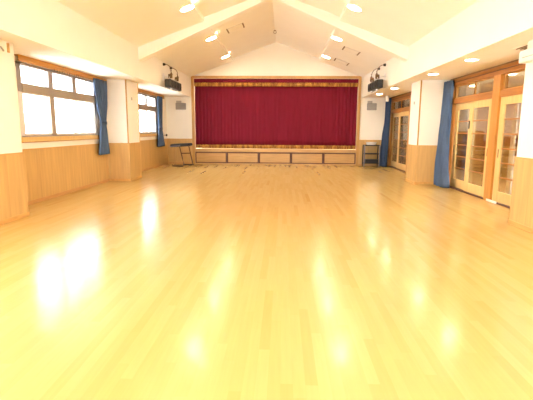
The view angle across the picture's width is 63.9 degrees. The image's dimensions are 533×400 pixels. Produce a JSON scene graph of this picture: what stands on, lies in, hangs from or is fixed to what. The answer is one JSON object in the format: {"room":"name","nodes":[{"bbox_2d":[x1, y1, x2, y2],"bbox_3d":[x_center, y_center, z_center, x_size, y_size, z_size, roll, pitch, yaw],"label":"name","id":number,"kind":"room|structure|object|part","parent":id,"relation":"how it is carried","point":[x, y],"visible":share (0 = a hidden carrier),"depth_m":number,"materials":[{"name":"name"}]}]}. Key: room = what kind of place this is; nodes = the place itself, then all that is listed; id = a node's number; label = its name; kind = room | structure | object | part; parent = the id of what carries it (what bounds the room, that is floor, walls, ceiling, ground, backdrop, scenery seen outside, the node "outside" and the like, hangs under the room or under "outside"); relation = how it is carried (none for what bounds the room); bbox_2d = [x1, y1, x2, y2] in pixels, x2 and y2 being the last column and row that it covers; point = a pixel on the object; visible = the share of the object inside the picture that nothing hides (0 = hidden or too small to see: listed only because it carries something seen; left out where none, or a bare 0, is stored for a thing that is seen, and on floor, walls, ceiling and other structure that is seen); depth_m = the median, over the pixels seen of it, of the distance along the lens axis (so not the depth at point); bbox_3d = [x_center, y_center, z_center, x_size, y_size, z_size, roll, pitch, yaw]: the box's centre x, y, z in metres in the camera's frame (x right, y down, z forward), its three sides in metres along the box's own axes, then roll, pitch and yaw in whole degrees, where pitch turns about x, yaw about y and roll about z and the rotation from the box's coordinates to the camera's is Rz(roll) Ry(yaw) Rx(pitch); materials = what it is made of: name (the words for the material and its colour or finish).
{"room":"community hall","nodes":[
{"label":"community hall","id":0,"kind":"room"},
{"bbox_2d":[14,56,167,204],"bbox_3d":[-4.871,-1.123,6.772,0.242,2.960,23.740,1,9,2],"label":"wall","id":1,"kind":"structure","parent":0,"point":[53,169],"depth_m":10.11,"materials":[{"name":"white paint"}]},
{"bbox_2d":[15,61,98,142],"bbox_3d":[-4.667,-2.122,9.769,0.140,1.518,3.590,1,9,2],"label":"window","id":2,"kind":"structure","parent":1,"relation":"in","point":[53,105],"depth_m":9.34,"materials":[{"name":"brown glass"}]},
{"bbox_3d":[-4.689,-2.487,8.667,0.008,0.360,1.053,1,9,2],"label":"pane","id":3,"kind":"part","parent":2,"relation":"part of","materials":[{"name":"clear glass"}]},
{"bbox_3d":[-4.694,-1.749,8.768,0.024,0.830,1.013,1,9,2],"label":"sash","id":4,"kind":"part","parent":2,"relation":"part of","materials":[{"name":"white glass"}]},
{"bbox_3d":[-4.694,-1.754,8.768,0.006,0.760,0.949,1,9,2],"label":"pane","id":5,"kind":"part","parent":2,"relation":"part of","materials":[{"name":"clear glass"}]},
{"bbox_3d":[-4.670,-1.438,9.912,0.140,0.095,3.490,1,9,2],"label":"sill","id":6,"kind":"part","parent":2,"relation":"part of","materials":[{"name":"brown wood"}]},
{"bbox_3d":[-4.648,-2.658,9.706,0.008,0.360,1.053,1,9,2],"label":"pane","id":7,"kind":"part","parent":2,"relation":"part of","materials":[{"name":"clear glass"}]},
{"bbox_3d":[-4.633,-1.932,9.855,0.006,0.760,0.969,1,9,2],"label":"pane","id":8,"kind":"part","parent":2,"relation":"part of","materials":[{"name":"clear glass"}]},
{"bbox_3d":[-4.633,-1.927,9.856,0.024,0.830,1.033,1,9,2],"label":"sash","id":9,"kind":"part","parent":2,"relation":"part of","materials":[{"name":"white glass"}]},
{"bbox_3d":[-4.607,-2.828,10.745,0.008,0.360,1.053,1,9,2],"label":"pane","id":10,"kind":"part","parent":2,"relation":"part of","materials":[{"name":"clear glass"}]},
{"bbox_3d":[-4.624,-2.097,10.855,0.006,0.760,1.009,1,9,2],"label":"pane","id":11,"kind":"part","parent":2,"relation":"part of","materials":[{"name":"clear glass"}]},
{"bbox_3d":[-4.624,-2.092,10.856,0.024,0.830,1.073,1,9,2],"label":"sash","id":12,"kind":"part","parent":2,"relation":"part of","materials":[{"name":"white glass"}]},
{"bbox_3d":[-4.649,-1.216,9.750,0.020,0.020,5.040,1,9,2],"label":"cap rail","id":13,"kind":"part","parent":1,"relation":"part of","materials":[{"name":"brown wood"}]},
{"bbox_2d":[14,54,106,80],"bbox_3d":[-4.576,-2.971,9.951,0.107,0.140,4.030,1,9,2],"label":"box","id":14,"kind":"object","parent":1,"relation":"attached to","point":[22,58],"visible":0.89,"depth_m":9.20,"materials":[{"name":"orange wood"}]},
{"bbox_2d":[93,78,109,154],"bbox_3d":[-4.471,-2.241,11.616,0.132,2.001,0.834,1,9,2],"label":"window curtain","id":15,"kind":"object","parent":14,"relation":"hanging from","point":[100,86],"visible":1,"depth_m":11.56,"materials":[{"name":"blue fabric"}]},
{"bbox_3d":[-4.654,-0.177,9.921,0.022,0.075,5.040,1,9,2],"label":"baseboard","id":16,"kind":"part","parent":1,"relation":"part of","materials":[{"name":"brown wood"}]},
{"bbox_2d":[138,93,157,136],"bbox_3d":[-4.456,-3.001,15.124,0.140,1.518,3.750,1,9,2],"label":"window","id":17,"kind":"structure","parent":1,"relation":"in","point":[147,103],"depth_m":15.89,"materials":[{"name":"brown glass"}]},
{"bbox_3d":[-4.437,-3.537,15.060,0.008,0.360,1.107,1,9,2],"label":"pane","id":18,"kind":"part","parent":17,"relation":"part of","materials":[{"name":"clear glass"}]},
{"bbox_3d":[-4.422,-2.811,15.209,0.006,0.760,1.023,1,9,2],"label":"pane","id":19,"kind":"part","parent":17,"relation":"part of","materials":[{"name":"clear glass"}]},
{"bbox_3d":[-4.459,-2.316,15.267,0.140,0.095,3.650,1,9,2],"label":"sill","id":20,"kind":"part","parent":17,"relation":"part of","materials":[{"name":"brown wood"}]},
{"bbox_3d":[-4.411,-2.984,16.262,0.006,0.760,1.063,1,9,2],"label":"pane","id":21,"kind":"part","parent":17,"relation":"part of","materials":[{"name":"clear glass"}]},
{"bbox_3d":[-4.394,-3.716,16.152,0.008,0.360,1.107,1,9,2],"label":"pane","id":22,"kind":"part","parent":17,"relation":"part of","materials":[{"name":"clear glass"}]},
{"bbox_2d":[138,88,163,98],"bbox_3d":[-4.362,-3.863,15.384,0.107,0.140,4.650,1,9,2],"label":"box","id":23,"kind":"object","parent":1,"relation":"attached to","point":[139,90],"visible":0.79,"depth_m":15.67,"materials":[{"name":"orange wood"}]},
{"bbox_2d":[157,96,164,146],"bbox_3d":[-4.252,-3.138,17.116,0.142,1.971,0.990,1,9,2],"label":"window curtain","id":24,"kind":"object","parent":23,"relation":"hanging from","point":[160,142],"visible":1,"depth_m":16.96,"materials":[{"name":"blue fabric"}]},
{"bbox_3d":[-4.414,-1.178,16.020,0.022,0.075,5.450,1,9,2],"label":"baseboard","id":25,"kind":"part","parent":1,"relation":"part of","materials":[{"name":"brown wood"}]},
{"bbox_2d":[0,0,190,96],"bbox_3d":[-4.268,-2.959,6.548,1.178,0.944,23.540,1,9,2],"label":"ceiling","id":26,"kind":"structure","parent":0,"point":[49,31],"depth_m":8.38,"materials":[{"name":"white paint"}]},
{"bbox_2d":[163,63,180,91],"bbox_3d":[-3.187,-4.090,14.276,0.371,0.867,1.470,1,9,2],"label":"spotlight","id":27,"kind":"object","parent":26,"relation":"attached to","point":[170,83],"visible":1,"depth_m":13.99,"materials":[{"name":"black paint"}]},
{"bbox_2d":[0,164,532,399],"bbox_3d":[-0.036,0.455,6.942,9.691,0.150,23.540,1,9,2],"label":"floor","id":28,"kind":"structure","parent":0,"point":[196,281],"depth_m":4.02,"materials":[{"name":"brown wood"}]},
{"bbox_2d":[0,39,29,225],"bbox_3d":[-4.501,-1.073,6.730,0.745,2.880,0.990,1,9,2],"label":"column","id":29,"kind":"structure","parent":28,"relation":"on","point":[13,186],"depth_m":6.91,"materials":[{"name":"white paint"}]},
{"bbox_2d":[0,43,9,52],"bbox_3d":[-4.121,-2.364,6.458,0.044,0.161,0.780,1,9,2],"label":"hook rail","id":30,"kind":"object","parent":29,"relation":"attached to","point":[1,47],"visible":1,"depth_m":6.79,"materials":[{"name":"brown wood"}]},
{"bbox_3d":[-4.503,-0.728,6.787,0.745,0.020,0.990,1,9,2],"label":"cap rail","id":31,"kind":"part","parent":29,"relation":"part of","materials":[{"name":"brown wood"}]},
{"bbox_3d":[-4.510,0.311,6.958,0.745,0.075,0.990,1,9,2],"label":"baseboard","id":32,"kind":"part","parent":29,"relation":"part of","materials":[{"name":"brown wood"}]},
{"bbox_2d":[107,79,141,180],"bbox_3d":[-4.268,-2.043,12.637,0.745,2.880,0.990,1,9,2],"label":"column","id":33,"kind":"structure","parent":28,"relation":"on","point":[123,123],"depth_m":12.25,"materials":[{"name":"white paint"}]},
{"bbox_3d":[-4.277,-0.658,12.859,0.745,0.075,0.980,1,9,2],"label":"baseboard","id":34,"kind":"part","parent":33,"relation":"part of","materials":[{"name":"brown wood"}]},
{"bbox_2d":[170,143,193,165],"bbox_3d":[-3.501,-1.894,17.737,0.810,0.940,0.764,1,9,2],"label":"folding table","id":35,"kind":"object","parent":28,"relation":"on","point":[179,145],"visible":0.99,"depth_m":17.45,"materials":[{"name":"brown metal"}]},
{"bbox_2d":[195,148,355,165],"bbox_3d":[0.378,-1.919,18.840,6.940,0.680,0.775,1,9,2],"label":"stage","id":36,"kind":"object","parent":28,"relation":"on","point":[235,156],"visible":1,"depth_m":18.48,"materials":[{"name":"brown wood"}]},
{"bbox_3d":[-2.409,-1.851,18.615,1.278,0.385,0.058,1,9,2],"label":"panel","id":37,"kind":"part","parent":36,"relation":"part of","materials":[{"name":"brown wood"}]},
{"bbox_3d":[-1.022,-1.834,18.563,1.278,0.385,0.058,1,9,2],"label":"panel","id":38,"kind":"part","parent":36,"relation":"part of","materials":[{"name":"brown wood"}]},
{"bbox_3d":[0.365,-1.817,18.511,1.278,0.385,0.058,1,9,2],"label":"panel","id":39,"kind":"part","parent":36,"relation":"part of","materials":[{"name":"brown wood"}]},
{"bbox_3d":[1.752,-1.799,18.459,1.278,0.385,0.058,1,9,2],"label":"panel","id":40,"kind":"part","parent":36,"relation":"part of","materials":[{"name":"brown wood"}]},
{"bbox_3d":[3.139,-1.782,18.407,1.278,0.385,0.058,1,9,2],"label":"panel","id":41,"kind":"part","parent":36,"relation":"part of","materials":[{"name":"brown wood"}]},
{"bbox_2d":[362,145,380,165],"bbox_3d":[4.417,-1.876,18.056,0.674,0.900,0.440,1,9,2],"label":"trolley","id":42,"kind":"object","parent":28,"relation":"on","point":[378,146],"visible":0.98,"depth_m":17.91,"materials":[{"name":"grey metal"}]},
{"bbox_2d":[365,159,377,162],"bbox_3d":[4.419,-1.655,18.063,0.540,0.139,0.338,1,9,2],"label":"shelf","id":43,"kind":"object","parent":42,"relation":"on","point":[366,160],"visible":0.92,"depth_m":17.90,"materials":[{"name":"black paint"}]},
{"bbox_2d":[366,142,376,144],"bbox_3d":[4.404,-2.379,17.964,0.460,0.122,0.312,1,9,2],"label":"basket","id":44,"kind":"object","parent":42,"relation":"on","point":[367,143],"visible":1,"depth_m":17.85,"materials":[{"name":"white plastic"}]},
{"bbox_2d":[380,98,391,166],"bbox_3d":[4.912,-2.778,17.644,0.280,2.780,0.762,1,9,2],"label":"door curtain","id":45,"kind":"object","parent":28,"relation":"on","point":[385,134],"visible":0.95,"depth_m":17.49,"materials":[{"name":"blue fabric"}]},
{"bbox_2d":[405,80,449,184],"bbox_3d":[4.643,-1.929,12.279,0.880,2.880,0.900,1,9,2],"label":"column","id":46,"kind":"structure","parent":28,"relation":"on","point":[425,116],"depth_m":11.91,"materials":[{"name":"white paint"}]},
{"bbox_3d":[4.634,-0.545,12.506,0.880,0.075,0.900,1,9,2],"label":"baseboard","id":47,"kind":"part","parent":46,"relation":"part of","materials":[{"name":"brown wood"}]},
{"bbox_2d":[508,40,532,233],"bbox_3d":[4.408,-0.951,6.323,0.880,2.880,0.960,1,9,2],"label":"column","id":48,"kind":"structure","parent":28,"relation":"on","point":[521,205],"depth_m":6.59,"materials":[{"name":"white paint"}]},
{"bbox_3d":[4.399,0.433,6.550,0.880,0.075,0.960,1,9,2],"label":"baseboard","id":49,"kind":"part","parent":48,"relation":"part of","materials":[{"name":"brown wood"}]},
{"bbox_2d":[519,48,532,63],"bbox_3d":[3.932,-2.128,6.189,0.129,0.180,0.800,1,9,2],"label":"air conditioner","id":50,"kind":"object","parent":48,"relation":"attached to","point":[525,56],"depth_m":6.39,"materials":[{"name":"white plastic"}]},
{"bbox_2d":[56,0,478,76],"bbox_3d":[-0.058,-4.070,6.200,7.535,1.760,23.540,1,9,2],"label":"ceiling","id":51,"kind":"structure","parent":0,"point":[138,22],"depth_m":11.04,"materials":[{"name":"white paint"}]},
{"bbox_2d":[179,4,194,11],"bbox_3d":[-1.852,-4.479,9.986,0.372,0.145,0.394,0,9,-4],"label":"recessed light","id":52,"kind":"object","parent":51,"relation":"in","point":[189,7],"visible":1,"depth_m":9.97,"materials":[{"name":"white plastic"}]},
{"bbox_2d":[205,36,216,40],"bbox_3d":[-1.722,-5.021,13.290,0.372,0.145,0.394,0,9,-4],"label":"recessed light","id":53,"kind":"object","parent":51,"relation":"in","point":[212,37],"visible":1,"depth_m":13.29,"materials":[{"name":"white"}]},
{"bbox_2d":[226,23,244,33],"bbox_3d":[-0.973,-5.407,13.450,0.536,0.208,0.554,1,9,2],"label":"ceiling vent","id":54,"kind":"object","parent":51,"relation":"in","point":[239,26],"visible":1,"depth_m":13.43,"materials":[{"name":"brown metal"}]},
{"bbox_3d":[-0.974,-5.410,13.450,0.520,0.014,0.540,-19,8,5],"label":"vent plate","id":55,"kind":"part","parent":54,"relation":"part of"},
{"bbox_2d":[138,0,408,61],"bbox_3d":[0.147,-4.652,11.461,7.335,1.816,0.280,1,9,2],"label":"ceiling beam","id":56,"kind":"structure","parent":51,"relation":"attached to","point":[146,51],"depth_m":11.32,"materials":[{"name":"white paint"}]},
{"bbox_2d":[330,36,342,40],"bbox_3d":[2.154,-4.966,13.146,0.372,0.145,0.394,0,9,-4],"label":"recessed light","id":57,"kind":"object","parent":51,"relation":"in","point":[332,37],"visible":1,"depth_m":13.12,"materials":[{"name":"white"}]},
{"bbox_2d":[334,58,348,65],"bbox_3d":[2.852,-5.258,16.265,0.536,0.208,0.554,1,9,2],"label":"ceiling vent","id":58,"kind":"object","parent":51,"relation":"in","point":[335,59],"visible":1,"depth_m":16.23,"materials":[{"name":"brown metal"}]},
{"bbox_3d":[2.853,-5.261,16.265,0.520,0.014,0.540,20,10,-1],"label":"vent plate","id":59,"kind":"part","parent":58,"relation":"part of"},
{"bbox_2d":[342,46,359,55],"bbox_3d":[2.767,-4.883,13.997,0.536,0.208,0.554,1,9,2],"label":"ceiling vent","id":60,"kind":"object","parent":51,"relation":"in","point":[344,48],"visible":1,"depth_m":13.97,"materials":[{"name":"brown metal"}]},
{"bbox_2d":[346,4,361,11],"bbox_3d":[2.023,-4.424,9.843,0.372,0.145,0.394,0,9,-4],"label":"recessed light","id":61,"kind":"object","parent":51,"relation":"in","point":[353,7],"visible":1,"depth_m":9.83,"materials":[{"name":"white"}]},
{"bbox_2d":[166,42,388,165],"bbox_3d":[0.462,-4.108,18.200,9.931,5.210,0.222,1,9,2],"label":"wall","id":62,"kind":"structure","parent":0,"point":[274,59],"depth_m":17.98,"materials":[{"name":"white paint"}]},
{"bbox_3d":[-3.767,-1.611,18.675,1.105,0.075,0.022,1,9,2],"label":"baseboard","id":63,"kind":"part","parent":62,"relation":"part of","materials":[{"name":"brown wood"}]},
{"bbox_2d":[176,101,185,109],"bbox_3d":[-3.656,-4.047,18.226,0.430,0.370,0.112,1,9,2],"label":"wall speaker","id":64,"kind":"object","parent":62,"relation":"attached to","point":[179,106],"visible":1,"depth_m":18.18,"materials":[{"name":"grey plastic"}]},
{"bbox_2d":[195,86,357,148],"bbox_3d":[0.382,-3.662,18.305,6.923,2.905,0.067,1,9,2],"label":"stage curtain","id":65,"kind":"object","parent":62,"relation":"hanging from","point":[261,117],"visible":1,"depth_m":18.33,"materials":[{"name":"fabric"}]},
{"bbox_2d":[194,79,358,86],"bbox_3d":[0.386,-4.944,18.006,6.933,0.310,0.042,1,9,2],"label":"valance","id":66,"kind":"object","parent":62,"relation":"hanging from","point":[197,82],"visible":1,"depth_m":18.00,"materials":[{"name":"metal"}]},
{"bbox_2d":[191,76,361,165],"bbox_3d":[0.377,-3.378,18.317,7.160,3.730,0.235,1,9,2],"label":"frame","id":67,"kind":"object","parent":62,"relation":"attached to","point":[192,77],"visible":0.91,"depth_m":18.01,"materials":[{"name":"brown wood"}]},
{"bbox_3d":[-3.146,-3.367,18.457,0.110,3.620,0.235,1,9,2],"label":"post","id":68,"kind":"part","parent":67,"relation":"part of","materials":[{"name":"brown wood"}]},
{"bbox_3d":[3.899,-3.280,18.194,0.110,3.620,0.235,1,9,2],"label":"post","id":69,"kind":"part","parent":67,"relation":"part of","materials":[{"name":"brown wood"}]},
{"bbox_2d":[367,101,376,109],"bbox_3d":[4.417,-3.962,17.921,0.390,0.380,0.112,1,9,2],"label":"wall speaker","id":70,"kind":"object","parent":62,"relation":"attached to","point":[370,106],"visible":1,"depth_m":17.88,"materials":[{"name":"grey plastic"}]},
{"bbox_3d":[4.572,-1.508,18.363,1.266,0.075,0.022,1,9,2],"label":"baseboard","id":71,"kind":"part","parent":62,"relation":"part of","materials":[{"name":"brown wood"}]},
{"bbox_2d":[362,0,532,97],"bbox_3d":[4.189,-2.855,6.232,1.278,0.944,23.540,1,9,2],"label":"ceiling","id":72,"kind":"structure","parent":0,"point":[487,31],"depth_m":8.12,"materials":[{"name":"white paint"}]},
{"bbox_2d":[368,63,385,92],"bbox_3d":[3.670,-4.024,14.113,0.371,0.862,1.480,1,9,2],"label":"spotlight","id":73,"kind":"object","parent":72,"relation":"attached to","point":[377,84],"visible":1,"depth_m":13.80,"materials":[{"name":"black paint"}]},
{"bbox_2d":[464,58,478,60],"bbox_3d":[3.955,-2.701,8.244,0.276,0.014,0.276,1,9,2],"label":"recessed light","id":74,"kind":"object","parent":72,"relation":"in","point":[473,59],"visible":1,"depth_m":8.19,"materials":[{"name":"white"}]},
{"bbox_2d":[512,43,527,49],"bbox_3d":[4.212,-2.433,6.645,0.260,0.022,1.020,1,9,2],"label":"ceiling vent","id":75,"kind":"object","parent":72,"relation":"in","point":[522,47],"visible":0.58,"depth_m":6.97,"materials":[{"name":"brown metal"}]},
{"bbox_3d":[4.821,-1.003,6.410,0.182,2.960,23.740,1,9,2],"label":"wall","id":76,"kind":"structure","parent":0,"visible":0},
{"bbox_2d":[391,113,398,166],"bbox_3d":[5.255,-2.428,17.345,0.044,2.170,1.400,1,9,2],"label":"door","id":77,"kind":"structure","parent":76,"relation":"in","point":[395,115],"depth_m":17.56,"materials":[{"name":"brown wood"}]},
{"bbox_2d":[387,92,410,171],"bbox_3d":[5.192,-2.617,16.566,0.180,2.855,3.080,1,9,2],"label":"door frame","id":78,"kind":"structure","parent":76,"relation":"attached to","point":[400,103],"depth_m":16.78,"materials":[{"name":"brown wood"}]},
{"bbox_3d":[5.230,-3.784,17.072,0.006,0.275,1.200,1,9,2],"label":"pane","id":79,"kind":"part","parent":78,"relation":"part of","materials":[{"name":"clear glass"}]},
{"bbox_3d":[5.212,-3.446,16.429,0.150,0.135,3.080,1,9,2],"label":"transom rail","id":80,"kind":"part","parent":78,"relation":"part of","materials":[{"name":"brown wood"}]},
{"bbox_3d":[5.181,-3.580,15.825,0.006,0.275,1.230,1,9,2],"label":"pane","id":81,"kind":"part","parent":78,"relation":"part of","materials":[{"name":"clear glass"}]},
{"bbox_3d":[5.147,-2.301,15.240,0.162,2.660,0.240,1,9,2],"label":"post","id":82,"kind":"part","parent":78,"relation":"part of","materials":[{"name":"brown wood"}]},
{"bbox_2d":[396,111,408,170],"bbox_3d":[5.156,-2.228,16.124,0.044,2.170,1.480,1,9,2],"label":"door","id":83,"kind":"structure","parent":76,"relation":"in","point":[403,116],"depth_m":16.23,"materials":[{"name":"brown wood"}]},
{"bbox_3d":[5.154,-1.266,16.282,0.036,0.220,1.100,1,9,2],"label":"rail","id":84,"kind":"part","parent":83,"relation":"part of","materials":[{"name":"brown wood"}]},
{"bbox_3d":[5.160,-2.257,16.119,0.006,1.790,1.100,1,9,2],"label":"pane","id":85,"kind":"part","parent":83,"relation":"part of","materials":[{"name":"clear glass"}]},
{"bbox_3d":[5.167,-3.220,15.961,0.036,0.160,1.100,1,9,2],"label":"rail","id":86,"kind":"part","parent":83,"relation":"part of","materials":[{"name":"brown wood"}]},
{"bbox_2d":[433,80,453,187],"bbox_3d":[4.762,-1.748,11.373,0.270,2.781,0.894,1,9,2],"label":"door curtain","id":87,"kind":"object","parent":76,"relation":"hanging from","point":[441,169],"visible":1,"depth_m":11.34,"materials":[{"name":"blue fabric"}]},
{"bbox_2d":[450,102,469,189],"bbox_3d":[5.000,-1.371,10.901,0.044,2.170,1.170,1,9,2],"label":"door","id":88,"kind":"structure","parent":76,"relation":"in","point":[462,109],"depth_m":11.06,"materials":[{"name":"brown wood"}]},
{"bbox_3d":[4.998,-0.408,11.059,0.036,0.220,0.790,1,9,2],"label":"rail","id":89,"kind":"part","parent":88,"relation":"part of","materials":[{"name":"brown wood"}]},
{"bbox_3d":[5.005,-1.400,10.896,0.006,1.790,0.790,1,9,2],"label":"pane","id":90,"kind":"part","parent":88,"relation":"part of","materials":[{"name":"clear glass"}]},
{"bbox_3d":[5.011,-2.362,10.738,0.036,0.160,0.790,1,9,2],"label":"rail","id":91,"kind":"part","parent":88,"relation":"part of","materials":[{"name":"brown wood"}]},
{"bbox_2d":[463,99,491,196],"bbox_3d":[4.905,-1.210,9.922,0.058,2.170,1.180,1,9,2],"label":"door","id":92,"kind":"structure","parent":76,"relation":"in","point":[480,110],"depth_m":9.96,"materials":[{"name":"brown wood"}]},
{"bbox_3d":[4.910,-0.248,10.079,0.036,0.220,0.800,1,9,2],"label":"rail","id":93,"kind":"part","parent":92,"relation":"part of","materials":[{"name":"brown wood"}]},
{"bbox_3d":[4.916,-1.240,9.916,0.006,1.790,0.800,1,9,2],"label":"pane","id":94,"kind":"part","parent":92,"relation":"part of","materials":[{"name":"clear glass"}]},
{"bbox_3d":[4.922,-2.202,9.758,0.036,0.160,0.800,1,9,2],"label":"rail","id":95,"kind":"part","parent":92,"relation":"part of","materials":[{"name":"brown wood"}]},
{"bbox_2d":[449,59,525,207],"bbox_3d":[4.902,-1.411,9.220,0.180,2.855,4.940,1,9,2],"label":"door frame","id":96,"kind":"structure","parent":76,"relation":"attached to","point":[494,83],"depth_m":9.22,"materials":[{"name":"brown wood"}]},
{"bbox_3d":[4.978,-2.737,10.693,0.006,0.275,1.100,1,9,2],"label":"pane","id":97,"kind":"part","parent":96,"relation":"part of","materials":[{"name":"clear glass"}]},
{"bbox_3d":[4.978,-2.737,10.693,0.030,0.325,1.200,1,9,2],"label":"transom sash","id":98,"kind":"part","parent":96,"relation":"part of","materials":[{"name":"brown wood"}]},
{"bbox_3d":[4.937,-2.564,9.637,0.030,0.325,1.060,1,9,2],"label":"transom sash","id":99,"kind":"part","parent":96,"relation":"part of","materials":[{"name":"brown wood"}]},
{"bbox_3d":[4.937,-2.564,9.637,0.006,0.275,0.960,1,9,2],"label":"pane","id":100,"kind":"part","parent":96,"relation":"part of","materials":[{"name":"clear glass"}]},
{"bbox_3d":[4.922,-2.240,9.083,0.150,0.135,4.940,1,9,2],"label":"transom rail","id":101,"kind":"part","parent":96,"relation":"part of","materials":[{"name":"brown wood"}]},
{"bbox_3d":[4.907,-1.302,9.156,0.162,2.660,0.300,1,9,2],"label":"post","id":102,"kind":"part","parent":96,"relation":"part of","materials":[{"name":"brown wood"}]},
{"bbox_3d":[4.882,-2.334,8.237,0.030,0.325,1.180,1,9,2],"label":"transom sash","id":103,"kind":"part","parent":96,"relation":"part of","materials":[{"name":"brown wood"}]},
{"bbox_3d":[4.882,-2.334,8.237,0.006,0.275,1.080,1,9,2],"label":"pane","id":104,"kind":"part","parent":96,"relation":"part of","materials":[{"name":"clear glass"}]},
{"bbox_2d":[492,94,522,205],"bbox_3d":[4.854,-0.971,8.462,0.044,2.170,1.180,1,9,2],"label":"door","id":105,"kind":"structure","parent":76,"relation":"in","point":[510,107],"depth_m":8.65,"materials":[{"name":"brown wood"}]},
{"bbox_3d":[4.852,-0.008,8.620,0.036,0.220,0.800,1,9,2],"label":"rail","id":106,"kind":"part","parent":105,"relation":"part of","materials":[{"name":"yellow wood"}]},
{"bbox_3d":[4.858,-1.000,8.457,0.006,1.790,0.800,1,9,2],"label":"pane","id":107,"kind":"part","parent":105,"relation":"part of","materials":[{"name":"clear glass"}]},
{"bbox_3d":[4.864,-1.962,8.299,0.036,0.160,0.800,1,9,2],"label":"rail","id":108,"kind":"part","parent":105,"relation":"part of","materials":[{"name":"yellow wood"}]}
]}

